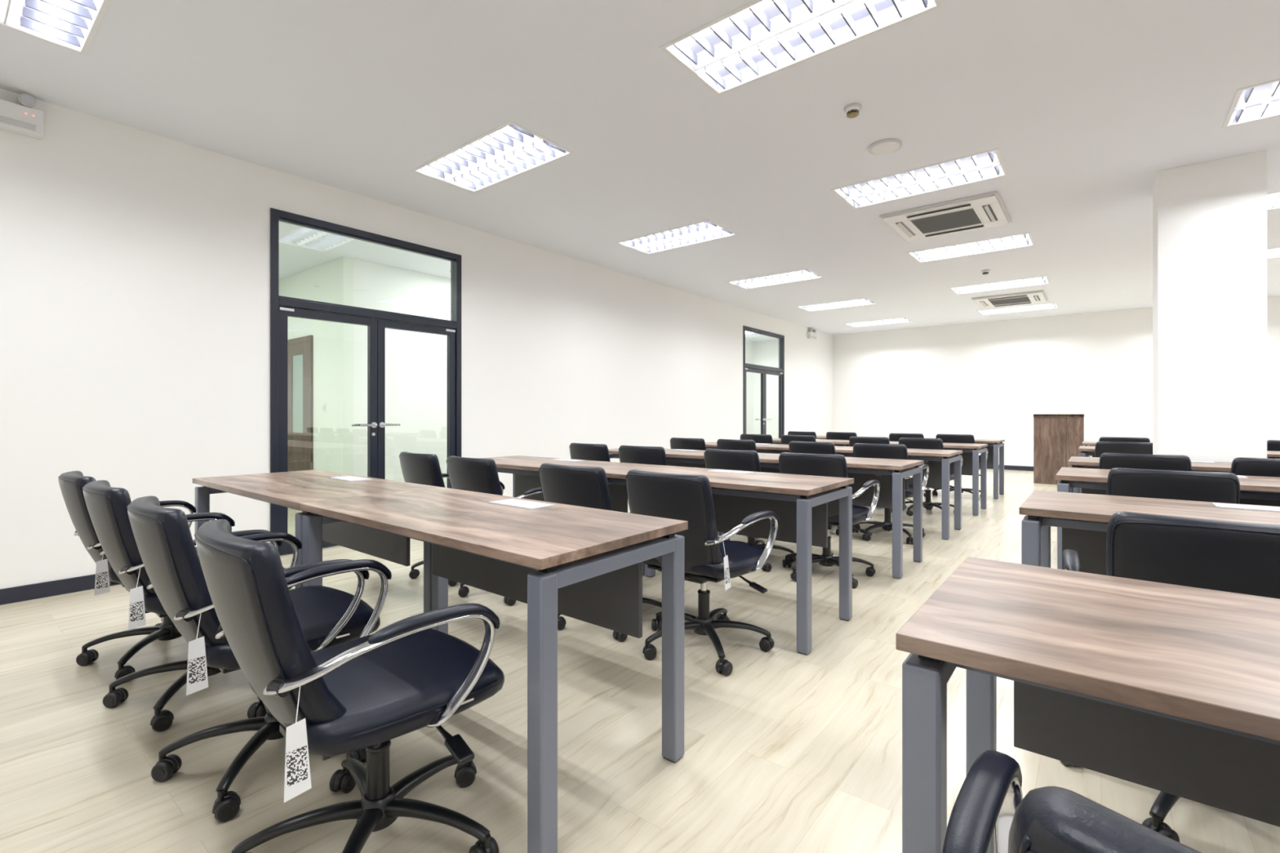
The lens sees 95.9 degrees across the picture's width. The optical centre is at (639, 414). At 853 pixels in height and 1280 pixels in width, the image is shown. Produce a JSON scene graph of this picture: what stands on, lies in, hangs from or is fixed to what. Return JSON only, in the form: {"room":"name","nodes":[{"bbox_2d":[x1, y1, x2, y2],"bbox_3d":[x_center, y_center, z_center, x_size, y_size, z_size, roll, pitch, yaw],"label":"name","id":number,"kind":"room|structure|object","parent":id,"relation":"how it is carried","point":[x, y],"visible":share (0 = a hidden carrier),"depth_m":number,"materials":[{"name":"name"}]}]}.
{"room":"training room","nodes":[
{"label":"training room","id":0,"kind":"room"},
{"bbox_2d":[279,256,353,475],"bbox_3d":[-4.330,-0.390,7.557,2.200,2.960,0.120,0,0,39],"label":"wall","id":1,"kind":"structure","parent":0,"point":[331,282],"depth_m":7.04,"materials":[{"name":"paint"}]},
{"bbox_2d":[287,335,313,471],"bbox_3d":[-4.513,0.040,7.607,0.890,2.100,0.030,0,0,39],"label":"door","id":2,"kind":"structure","parent":1,"relation":"in","point":[300,349],"depth_m":7.56,"materials":[{"name":"brown wood"}]},
{"bbox_2d":[322,403,325,413],"bbox_3d":[-3.903,-0.080,7.130,0.080,0.120,0.014,0,0,39],"label":"light switch","id":3,"kind":"object","parent":1,"relation":"attached to","point":[323,404],"visible":1,"depth_m":7.12,"materials":[{"name":"white plastic"}]},
{"bbox_2d":[0,88,832,589],"bbox_3d":[-0.327,-0.390,7.584,0.120,2.960,15.680,0,0,39],"label":"wall","id":4,"kind":"structure","parent":0,"point":[135,264],"depth_m":4.08,"materials":[{"name":"paint"}]},
{"bbox_2d":[0,93,43,139],"bbox_3d":[-3.639,-1.747,3.280,0.079,0.223,0.340,0,0,39],"label":"emergency light","id":5,"kind":"object","parent":4,"relation":"attached to","point":[22,119],"visible":1,"depth_m":3.33,"materials":[{"name":"white plastic"}]},
{"bbox_2d":[0,573,119,604],"bbox_3d":[-0.276,1.045,7.542,0.012,0.090,15.440,0,0,39],"label":"baseboard","id":6,"kind":"structure","parent":4,"relation":"attached to","point":[45,589],"depth_m":3.45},
{"bbox_2d":[270,208,461,555],"bbox_3d":[-2.307,-0.240,5.051,0.167,2.660,1.670,0,0,39],"label":"door","id":7,"kind":"structure","parent":4,"relation":"in","point":[376,321],"depth_m":4.99,"materials":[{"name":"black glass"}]},
{"bbox_2d":[742,325,784,438],"bbox_3d":[2.319,-0.240,10.839,0.167,2.660,1.670,0,0,39],"label":"door","id":8,"kind":"structure","parent":4,"relation":"in","point":[763,371],"depth_m":10.84,"materials":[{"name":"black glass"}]},
{"bbox_2d":[807,328,817,340],"bbox_3d":[3.733,-1.747,12.505,0.079,0.223,0.340,0,0,39],"label":"emergency light","id":9,"kind":"object","parent":4,"relation":"attached to","point":[811,334],"visible":1,"depth_m":12.42,"materials":[{"name":"white plastic"}]},
{"bbox_2d":[279,221,777,342],"bbox_3d":[-2.034,-1.895,8.948,4.250,0.049,15.680,0,0,39],"label":"ceiling","id":10,"kind":"structure","parent":0,"point":[301,249],"depth_m":6.73,"materials":[{"name":"white paint"}]},
{"bbox_2d":[353,258,753,488],"bbox_3d":[-0.265,-0.390,10.977,0.120,2.960,10.300,0,0,39],"label":"wall","id":11,"kind":"structure","parent":0,"point":[415,362],"depth_m":7.43,"materials":[{"name":"paint"}]},
{"bbox_2d":[0,468,1279,852],"bbox_3d":[1.938,1.140,5.773,14.420,0.100,15.680,0,0,39],"label":"floor","id":12,"kind":"structure","parent":0,"point":[788,751],"depth_m":1.93,"materials":[{"name":"laminate"}]},
{"bbox_2d":[57,471,231,679],"bbox_3d":[-2.177,0.669,2.639,0.641,0.842,0.680,0,0,40],"label":"office chair","id":13,"kind":"object","parent":12,"relation":"on","point":[71,483],"visible":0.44,"depth_m":2.37,"materials":[{"name":"grey leather"}]},
{"bbox_2d":[82,480,292,732],"bbox_3d":[-1.728,0.669,2.280,0.641,0.842,0.680,0,0,40],"label":"office chair","id":14,"kind":"object","parent":12,"relation":"on","point":[107,505],"visible":0.3,"depth_m":1.98,"materials":[{"name":"grey leather"}]},
{"bbox_2d":[127,496,380,822],"bbox_3d":[-1.182,0.669,1.843,0.641,0.842,0.680,0,0,42],"label":"office chair","id":15,"kind":"object","parent":12,"relation":"on","point":[327,616],"visible":0.59,"depth_m":1.58,"materials":[{"name":"grey leather"}]},
{"bbox_2d":[192,469,439,628],"bbox_3d":[-1.659,0.712,2.893,1.380,0.755,0.620,0,0,39],"label":"desk","id":16,"kind":"object","parent":12,"relation":"on","point":[285,489],"visible":0.52,"depth_m":2.81,"materials":[{"name":"brown wood"}]},
{"bbox_2d":[194,519,504,852],"bbox_3d":[-0.682,0.669,1.444,0.641,0.842,0.680,0,0,43],"label":"office chair","id":17,"kind":"object","parent":12,"relation":"on","point":[367,691],"visible":1,"depth_m":1.28,"materials":[{"name":"grey leather"}]},
{"bbox_2d":[399,451,504,586],"bbox_3d":[-1.264,0.669,3.958,0.641,0.842,0.680,0,0,41],"label":"office chair","id":18,"kind":"object","parent":12,"relation":"on","point":[416,468],"visible":0.19,"depth_m":3.66,"materials":[{"name":"grey leather"}]},
{"bbox_2d":[298,487,688,852],"bbox_3d":[-0.579,0.712,2.031,1.380,0.755,0.620,0,0,39],"label":"desk","id":19,"kind":"object","parent":12,"relation":"on","point":[584,564],"visible":0.93,"depth_m":1.81,"materials":[{"name":"brown wood"}]},
{"bbox_2d":[446,455,542,605],"bbox_3d":[-0.821,0.669,3.582,0.641,0.842,0.680,0,0,39],"label":"office chair","id":20,"kind":"object","parent":12,"relation":"on","point":[481,475],"visible":0.27,"depth_m":3.28,"materials":[{"name":"grey leather"}]},
{"bbox_2d":[481,455,645,575],"bbox_3d":[-0.669,0.712,4.132,1.380,0.755,0.620,0,0,39],"label":"desk","id":21,"kind":"object","parent":12,"relation":"on","point":[524,469],"visible":0.35,"depth_m":4.04,"materials":[{"name":"brown wood"}]},
{"bbox_2d":[568,442,610,462],"bbox_3d":[-0.278,0.669,5.190,0.641,0.842,0.680,0,0,39],"label":"office chair","id":22,"kind":"object","parent":12,"relation":"on","point":[585,451],"visible":0.06,"depth_m":4.89,"materials":[{"name":"grey leather"}]},
{"bbox_2d":[538,462,662,641],"bbox_3d":[-0.174,0.669,3.062,0.641,0.842,0.680,0,0,39],"label":"office chair","id":23,"kind":"object","parent":12,"relation":"on","point":[577,486],"visible":0.25,"depth_m":2.77,"materials":[{"name":"grey leather"}]},
{"bbox_2d":[618,444,696,467],"bbox_3d":[0.163,0.669,4.811,0.641,0.842,0.680,0,0,36],"label":"office chair","id":24,"kind":"object","parent":12,"relation":"on","point":[656,455],"visible":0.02,"depth_m":4.51,"materials":[{"name":"grey leather"}]},
{"bbox_2d":[608,448,747,537],"bbox_3d":[0.299,0.712,5.343,1.380,0.755,0.620,0,0,39],"label":"desk","id":25,"kind":"object","parent":12,"relation":"on","point":[674,457],"visible":0.13,"depth_m":5.28,"materials":[{"name":"brown wood"}]},
{"bbox_2d":[670,437,706,450],"bbox_3d":[0.670,0.669,6.364,0.641,0.842,0.680,0,0,40],"label":"office chair","id":26,"kind":"object","parent":12,"relation":"on","point":[681,443],"visible":0.09,"depth_m":6.07,"materials":[{"name":"grey leather"}]},
{"bbox_2d":[625,469,779,675],"bbox_3d":[0.280,0.669,2.701,0.641,0.842,0.680,0,0,40],"label":"office chair","id":27,"kind":"object","parent":12,"relation":"on","point":[708,556],"visible":0.84,"depth_m":2.47,"materials":[{"name":"grey leather"}]},
{"bbox_2d":[604,464,853,655],"bbox_3d":[0.411,0.712,3.269,1.380,0.755,0.620,0,0,39],"label":"desk","id":28,"kind":"object","parent":12,"relation":"on","point":[799,502],"visible":0.66,"depth_m":3.05,"materials":[{"name":"brown wood"}]},
{"bbox_2d":[716,439,756,451],"bbox_3d":[1.132,0.669,5.997,0.641,0.842,0.680,0,0,41],"label":"office chair","id":29,"kind":"object","parent":12,"relation":"on","point":[722,444],"visible":0.03,"depth_m":5.71,"materials":[{"name":"grey leather"}]},
{"bbox_2d":[705,441,789,453],"bbox_3d":[1.254,0.712,6.538,1.380,0.755,0.620,0,0,39],"label":"desk","id":30,"kind":"object","parent":12,"relation":"on","point":[761,447],"visible":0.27,"depth_m":6.24,"materials":[{"name":"brown wood"}]},
{"bbox_2d":[703,448,795,572],"bbox_3d":[0.812,0.669,4.297,0.641,0.842,0.680,0,0,41],"label":"office chair","id":31,"kind":"object","parent":12,"relation":"on","point":[729,460],"visible":0.27,"depth_m":4.03,"materials":[{"name":"grey leather"}]},
{"bbox_2d":[740,434,773,444],"bbox_3d":[1.630,0.669,7.548,0.641,0.842,0.680,0,0,37],"label":"office chair","id":32,"kind":"object","parent":12,"relation":"on","point":[757,438],"visible":0.09,"depth_m":7.24,"materials":[{"name":"grey leather"}]},
{"bbox_2d":[781,435,816,444],"bbox_3d":[2.074,0.669,7.197,0.641,0.842,0.680,0,0,39],"label":"office chair","id":33,"kind":"object","parent":12,"relation":"on","point":[785,439],"visible":0.02,"depth_m":6.92,"materials":[{"name":"grey leather"}]},
{"bbox_2d":[787,431,816,439],"bbox_3d":[2.560,0.669,8.775,0.641,0.842,0.680,0,0,39],"label":"office chair","id":34,"kind":"object","parent":12,"relation":"on","point":[789,433],"visible":0.04,"depth_m":8.49,"materials":[{"name":"grey leather"}]},
{"bbox_2d":[772,438,849,446],"bbox_3d":[2.215,0.712,7.741,1.380,0.755,0.620,0,0,39],"label":"desk","id":35,"kind":"object","parent":12,"relation":"on","point":[775,441],"visible":0.13,"depth_m":7.40,"materials":[{"name":"brown wood"}]},
{"bbox_2d":[721,453,924,579],"bbox_3d":[1.378,0.712,4.480,1.380,0.755,0.620,0,0,39],"label":"desk","id":36,"kind":"object","parent":12,"relation":"on","point":[891,473],"visible":0.48,"depth_m":4.25,"materials":[{"name":"brown wood"}]},
{"bbox_2d":[788,440,860,534],"bbox_3d":[1.740,0.669,5.493,0.641,0.842,0.680,0,0,41],"label":"office chair","id":37,"kind":"object","parent":12,"relation":"on","point":[805,447],"visible":0.07,"depth_m":5.21,"materials":[{"name":"grey leather"}]},
{"bbox_2d":[778,452,879,588],"bbox_3d":[1.250,0.669,3.913,0.641,0.842,0.680,0,0,36],"label":"office chair","id":38,"kind":"object","parent":12,"relation":"on","point":[801,464],"visible":0.55,"depth_m":3.70,"materials":[{"name":"grey leather"}]},
{"bbox_2d":[826,431,857,439],"bbox_3d":[3.034,0.669,8.443,0.641,0.842,0.680,0,0,39],"label":"office chair","id":39,"kind":"object","parent":12,"relation":"on","point":[829,435],"visible":0.06,"depth_m":8.18,"materials":[{"name":"grey leather"}]},
{"bbox_2d":[816,435,888,439],"bbox_3d":[3.183,0.712,8.952,1.380,0.755,0.620,0,0,39],"label":"desk","id":40,"kind":"object","parent":12,"relation":"on","point":[818,437],"visible":0.09,"depth_m":9.07,"materials":[{"name":"brown wood"}]},
{"bbox_2d":[848,436,906,512],"bbox_3d":[2.728,0.669,6.675,0.641,0.842,0.680,0,0,39],"label":"office chair","id":41,"kind":"object","parent":12,"relation":"on","point":[870,440],"visible":0.1,"depth_m":6.40,"materials":[{"name":"grey leather"}]},
{"bbox_2d":[852,443,928,544],"bbox_3d":[2.189,0.669,5.132,0.641,0.842,0.680,0,0,36],"label":"office chair","id":42,"kind":"object","parent":12,"relation":"on","point":[898,451],"visible":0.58,"depth_m":4.92,"materials":[{"name":"grey leather"}]},
{"bbox_2d":[834,445,962,539],"bbox_3d":[2.333,0.712,5.675,1.380,0.755,0.620,0,0,39],"label":"desk","id":43,"kind":"object","parent":12,"relation":"on","point":[938,461],"visible":0.41,"depth_m":5.45,"materials":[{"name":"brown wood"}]},
{"bbox_2d":[888,432,937,497],"bbox_3d":[3.718,0.669,7.911,0.641,0.842,0.680,0,0,40],"label":"office chair","id":44,"kind":"object","parent":12,"relation":"on","point":[893,437],"visible":0.09,"depth_m":7.66,"materials":[{"name":"grey leather"}]},
{"bbox_2d":[898,437,963,515],"bbox_3d":[3.148,0.669,6.333,0.641,0.842,0.680,0,0,42],"label":"office chair","id":45,"kind":"object","parent":12,"relation":"on","point":[910,442],"visible":0.39,"depth_m":6.15,"materials":[{"name":"grey leather"}]},
{"bbox_2d":[889,441,987,515],"bbox_3d":[3.295,0.712,6.878,1.380,0.755,0.620,0,0,39],"label":"desk","id":46,"kind":"object","parent":12,"relation":"on","point":[971,451],"visible":0.38,"depth_m":6.65,"materials":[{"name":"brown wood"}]},
{"bbox_2d":[932,434,988,500],"bbox_3d":[4.161,0.669,7.550,0.641,0.842,0.680,0,0,38],"label":"office chair","id":47,"kind":"object","parent":12,"relation":"on","point":[946,438],"visible":0.2,"depth_m":7.31,"materials":[{"name":"grey leather"}]},
{"bbox_2d":[924,437,1004,499],"bbox_3d":[4.263,0.712,8.089,1.380,0.755,0.620,0,0,39],"label":"desk","id":48,"kind":"object","parent":12,"relation":"on","point":[993,446],"visible":0.31,"depth_m":7.86,"materials":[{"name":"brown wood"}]},
{"bbox_2d":[1033,413,1084,484],"bbox_3d":[6.638,0.540,9.147,0.640,1.100,0.450,0,0,39],"label":"lectern","id":49,"kind":"object","parent":12,"relation":"on","point":[1057,437],"visible":0.68,"depth_m":9.02,"materials":[{"name":"brown wood"}]},
{"bbox_2d":[942,750,1201,852],"bbox_3d":[0.592,0.669,0.458,0.641,0.842,0.680,0,0,42],"label":"office chair","id":50,"kind":"object","parent":12,"relation":"on","point":[1048,819],"visible":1,"depth_m":0.38,"materials":[{"name":"grey leather"}]},
{"bbox_2d":[895,556,1279,852],"bbox_3d":[1.130,0.712,0.710,1.380,0.755,0.620,0,0,39],"label":"desk","id":51,"kind":"object","parent":12,"relation":"on","point":[1171,689],"visible":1,"depth_m":0.95,"materials":[{"name":"brown wood"}]},
{"bbox_2d":[1082,440,1097,457],"bbox_3d":[6.054,0.712,6.759,1.380,0.755,0.620,0,0,39],"label":"desk","id":52,"kind":"object","parent":12,"relation":"on","point":[1084,442],"visible":0.14,"depth_m":6.97,"materials":[{"name":"brown wood"}]},
{"bbox_2d":[1089,436,1150,457],"bbox_3d":[5.505,0.669,6.580,0.641,0.842,0.680,0,0,39],"label":"office chair","id":53,"kind":"object","parent":12,"relation":"on","point":[1101,438],"visible":0.08,"depth_m":6.31,"materials":[{"name":"grey leather"}]},
{"bbox_2d":[1094,441,1152,457],"bbox_3d":[4.564,0.669,5.450,0.641,0.842,0.680,0,0,38],"label":"office chair","id":54,"kind":"object","parent":12,"relation":"on","point":[1145,448],"visible":0.06,"depth_m":5.20,"materials":[{"name":"grey leather"}]},
{"bbox_2d":[1098,453,1191,471],"bbox_3d":[3.340,0.669,3.855,0.641,0.842,0.680,0,0,39],"label":"office chair","id":55,"kind":"object","parent":12,"relation":"on","point":[1107,460],"visible":0.06,"depth_m":3.59,"materials":[{"name":"grey leather"}]},
{"bbox_2d":[1019,490,1279,575],"bbox_3d":[2.122,0.712,1.927,1.380,0.755,0.620,0,0,39],"label":"desk","id":56,"kind":"object","parent":12,"relation":"on","point":[1083,519],"visible":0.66,"depth_m":2.12,"materials":[{"name":"brown wood"}]},
{"bbox_2d":[1067,456,1231,493],"bbox_3d":[3.855,0.712,4.024,1.380,0.755,0.620,0,0,39],"label":"desk","id":57,"kind":"object","parent":12,"relation":"on","point":[1074,461],"visible":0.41,"depth_m":4.11,"materials":[{"name":"brown wood"}]},
{"bbox_2d":[1055,466,1279,569],"bbox_3d":[3.074,0.712,3.061,1.380,0.755,0.620,0,0,39],"label":"desk","id":58,"kind":"object","parent":12,"relation":"on","point":[1254,490],"visible":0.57,"depth_m":3.18,"materials":[{"name":"brown wood"}]},
{"bbox_2d":[1060,511,1279,842],"bbox_3d":[1.544,0.669,1.590,0.641,0.842,0.680,0,0,36],"label":"office chair","id":59,"kind":"object","parent":12,"relation":"on","point":[1225,556],"visible":0.22,"depth_m":1.37,"materials":[{"name":"grey leather"}]},
{"bbox_2d":[1106,467,1239,504],"bbox_3d":[2.540,0.669,2.805,0.641,0.842,0.680,0,0,38],"label":"office chair","id":60,"kind":"object","parent":12,"relation":"on","point":[1205,486],"visible":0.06,"depth_m":2.53,"materials":[{"name":"grey leather"}]},
{"bbox_2d":[1078,445,1279,493],"bbox_3d":[5.149,0.712,5.627,1.380,0.755,0.620,0,0,39],"label":"desk","id":61,"kind":"object","parent":12,"relation":"on","point":[1085,451],"visible":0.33,"depth_m":5.80,"materials":[{"name":"brown wood"}]},
{"bbox_2d":[1152,150,1266,462],"bbox_3d":[4.376,-0.390,4.471,0.595,2.960,0.570,0,0,39],"label":"column","id":62,"kind":"structure","parent":12,"relation":"on","point":[1210,218],"depth_m":4.26,"materials":[{"name":"paint"}]},
{"bbox_2d":[1231,457,1279,477],"bbox_3d":[3.797,0.669,3.465,0.641,0.842,0.680,0,0,38],"label":"office chair","id":63,"kind":"object","parent":12,"relation":"on","point":[1243,466],"visible":0.04,"depth_m":3.28,"materials":[{"name":"grey leather"}]},
{"bbox_2d":[1266,440,1279,451],"bbox_3d":[6.520,0.669,5.769,0.641,0.842,0.680,0,0,41],"label":"office chair","id":64,"kind":"object","parent":12,"relation":"on","point":[1272,445],"visible":0.05,"depth_m":5.64,"materials":[{"name":"grey leather"}]},
{"bbox_2d":[1266,450,1279,458],"bbox_3d":[6.229,0.712,4.764,1.380,0.755,0.620,0,0,39],"label":"desk","id":65,"kind":"object","parent":12,"relation":"on","point":[1276,452],"visible":0.04,"depth_m":5.20,"materials":[{"name":"brown wood"}]},
{"bbox_2d":[0,0,1279,335],"bbox_3d":[3.598,-1.870,4.447,10.170,0.001,15.680,0,0,39],"label":"ceiling","id":66,"kind":"structure","parent":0,"point":[1082,104],"depth_m":3.64,"materials":[{"name":"paint"}]},
{"bbox_2d":[0,0,111,55],"bbox_3d":[-2.595,-1.913,2.407,1.192,0.094,0.572,0,0,39],"label":"ceiling light","id":67,"kind":"object","parent":66,"relation":"in","point":[73,25],"depth_m":2.77,"materials":[{"name":"white metal"}]},
{"bbox_2d":[410,120,574,192],"bbox_3d":[-1.109,-1.913,4.266,1.192,0.094,0.572,0,0,39],"label":"ceiling light","id":68,"kind":"object","parent":66,"relation":"in","point":[509,150],"depth_m":4.27,"materials":[{"name":"white metal"}]},
{"bbox_2d":[615,219,737,254],"bbox_3d":[0.376,-1.913,6.125,1.192,0.094,0.572,0,0,39],"label":"ceiling light","id":69,"kind":"object","parent":66,"relation":"in","point":[707,230],"depth_m":6.16,"materials":[{"name":"white metal"}]},
{"bbox_2d":[726,268,824,288],"bbox_3d":[1.862,-1.913,7.985,1.192,0.094,0.572,0,0,39],"label":"ceiling light","id":70,"kind":"object","parent":66,"relation":"attached to","point":[802,274],"depth_m":8.03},
{"bbox_2d":[659,0,942,96],"bbox_3d":[0.742,-1.913,2.787,1.192,0.094,0.572,0,0,39],"label":"ceiling light","id":71,"kind":"object","parent":66,"relation":"in","point":[756,40],"depth_m":2.90,"materials":[{"name":"white metal"}]},
{"bbox_2d":[797,297,877,311],"bbox_3d":[3.348,-1.913,9.844,1.192,0.094,0.572,0,0,39],"label":"ceiling light","id":72,"kind":"object","parent":66,"relation":"attached to","point":[864,301],"depth_m":9.89,"materials":[{"name":"white plastic"}]},
{"bbox_2d":[844,102,862,118],"bbox_3d":[1.294,-1.843,3.510,0.099,0.054,0.099,0,0,39],"label":"smoke detector","id":73,"kind":"object","parent":66,"relation":"attached to","point":[852,110],"visible":1,"depth_m":3.48,"materials":[{"name":"white plastic"}]},
{"bbox_2d":[844,317,913,327],"bbox_3d":[4.834,-1.913,11.703,1.192,0.094,0.572,0,0,39],"label":"ceiling light","id":74,"kind":"object","parent":66,"relation":"attached to","point":[904,319],"depth_m":11.76,"materials":[{"name":"white plastic"}]},
{"bbox_2d":[867,138,902,155],"bbox_3d":[1.704,-1.858,4.015,0.220,0.024,0.220,0,0,39],"label":"ceiling speaker","id":75,"kind":"object","parent":66,"relation":"attached to","point":[886,146],"visible":1,"depth_m":3.98,"materials":[{"name":"white plastic"}]},
{"bbox_2d":[831,148,1008,208],"bbox_3d":[2.228,-1.913,4.646,1.192,0.094,0.572,0,0,39],"label":"ceiling light","id":76,"kind":"object","parent":66,"relation":"in","point":[987,165],"depth_m":4.67,"materials":[{"name":"white metal"}]},
{"bbox_2d":[879,191,1011,241],"bbox_3d":[2.910,-1.843,5.483,0.950,0.055,0.950,0,0,39],"label":"air conditioner","id":77,"kind":"object","parent":66,"relation":"attached to","point":[988,210],"visible":1,"depth_m":5.37,"materials":[{"name":"white plastic"}]},
{"bbox_2d":[906,231,1035,262],"bbox_3d":[3.714,-1.913,6.505,1.192,0.094,0.572,0,0,39],"label":"ceiling light","id":78,"kind":"object","parent":66,"relation":"attached to","point":[1021,240],"depth_m":6.54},
{"bbox_2d":[981,269,990,275],"bbox_3d":[4.474,-1.843,7.472,0.099,0.054,0.099,0,0,39],"label":"smoke detector","id":79,"kind":"object","parent":66,"relation":"attached to","point":[984,272],"visible":1,"depth_m":7.45,"materials":[{"name":"white plastic"}]},
{"bbox_2d":[949,275,1050,294],"bbox_3d":[5.199,-1.913,8.364,1.192,0.094,0.572,0,0,39],"label":"ceiling light","id":80,"kind":"object","parent":66,"relation":"attached to","point":[1038,280],"depth_m":8.41,"materials":[{"name":"white plastic"}]},
{"bbox_2d":[971,289,1048,308],"bbox_3d":[5.969,-1.843,9.311,0.950,0.055,0.950,0,0,39],"label":"air conditioner","id":81,"kind":"object","parent":66,"relation":"attached to","point":[1035,296],"visible":1,"depth_m":9.18,"materials":[{"name":"white plastic"}]},
{"bbox_2d":[976,302,1059,315],"bbox_3d":[6.685,-1.913,10.223,1.192,0.094,0.572,0,0,39],"label":"ceiling light","id":82,"kind":"object","parent":66,"relation":"attached to","point":[1053,305],"depth_m":10.28,"materials":[{"name":"white plastic"}]},
{"bbox_2d":[1222,79,1279,128],"bbox_3d":[4.079,-1.913,3.166,1.192,0.094,0.572,0,0,39],"label":"ceiling light","id":83,"kind":"object","parent":66,"relation":"in","point":[1260,101],"depth_m":3.53,"materials":[{"name":"white metal"}]},
{"bbox_2d":[1266,191,1279,209],"bbox_3d":[5.565,-1.913,5.025,1.192,0.094,0.572,0,0,39],"label":"ceiling light","id":84,"kind":"object","parent":66,"relation":"in","point":[1273,198],"depth_m":5.06,"materials":[{"name":"white"}]},
{"bbox_2d":[1266,247,1279,258],"bbox_3d":[7.051,-1.913,6.885,1.192,0.094,0.572,0,0,39],"label":"ceiling light","id":85,"kind":"object","parent":66,"relation":"attached to","point":[1271,252],"depth_m":6.74,"materials":[{"name":"white"}]},
{"bbox_2d":[753,296,1279,466],"bbox_3d":[7.647,-0.390,11.170,12.000,2.960,0.120,0,0,39],"label":"wall","id":86,"kind":"structure","parent":0,"point":[986,380],"depth_m":11.45,"materials":[{"name":"paint"}]},
{"bbox_2d":[986,465,1033,471],"bbox_3d":[8.414,1.045,10.473,9.906,0.090,0.012,0,0,39],"label":"baseboard","id":87,"kind":"structure","parent":86,"relation":"attached to","point":[1006,467],"depth_m":11.30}
]}

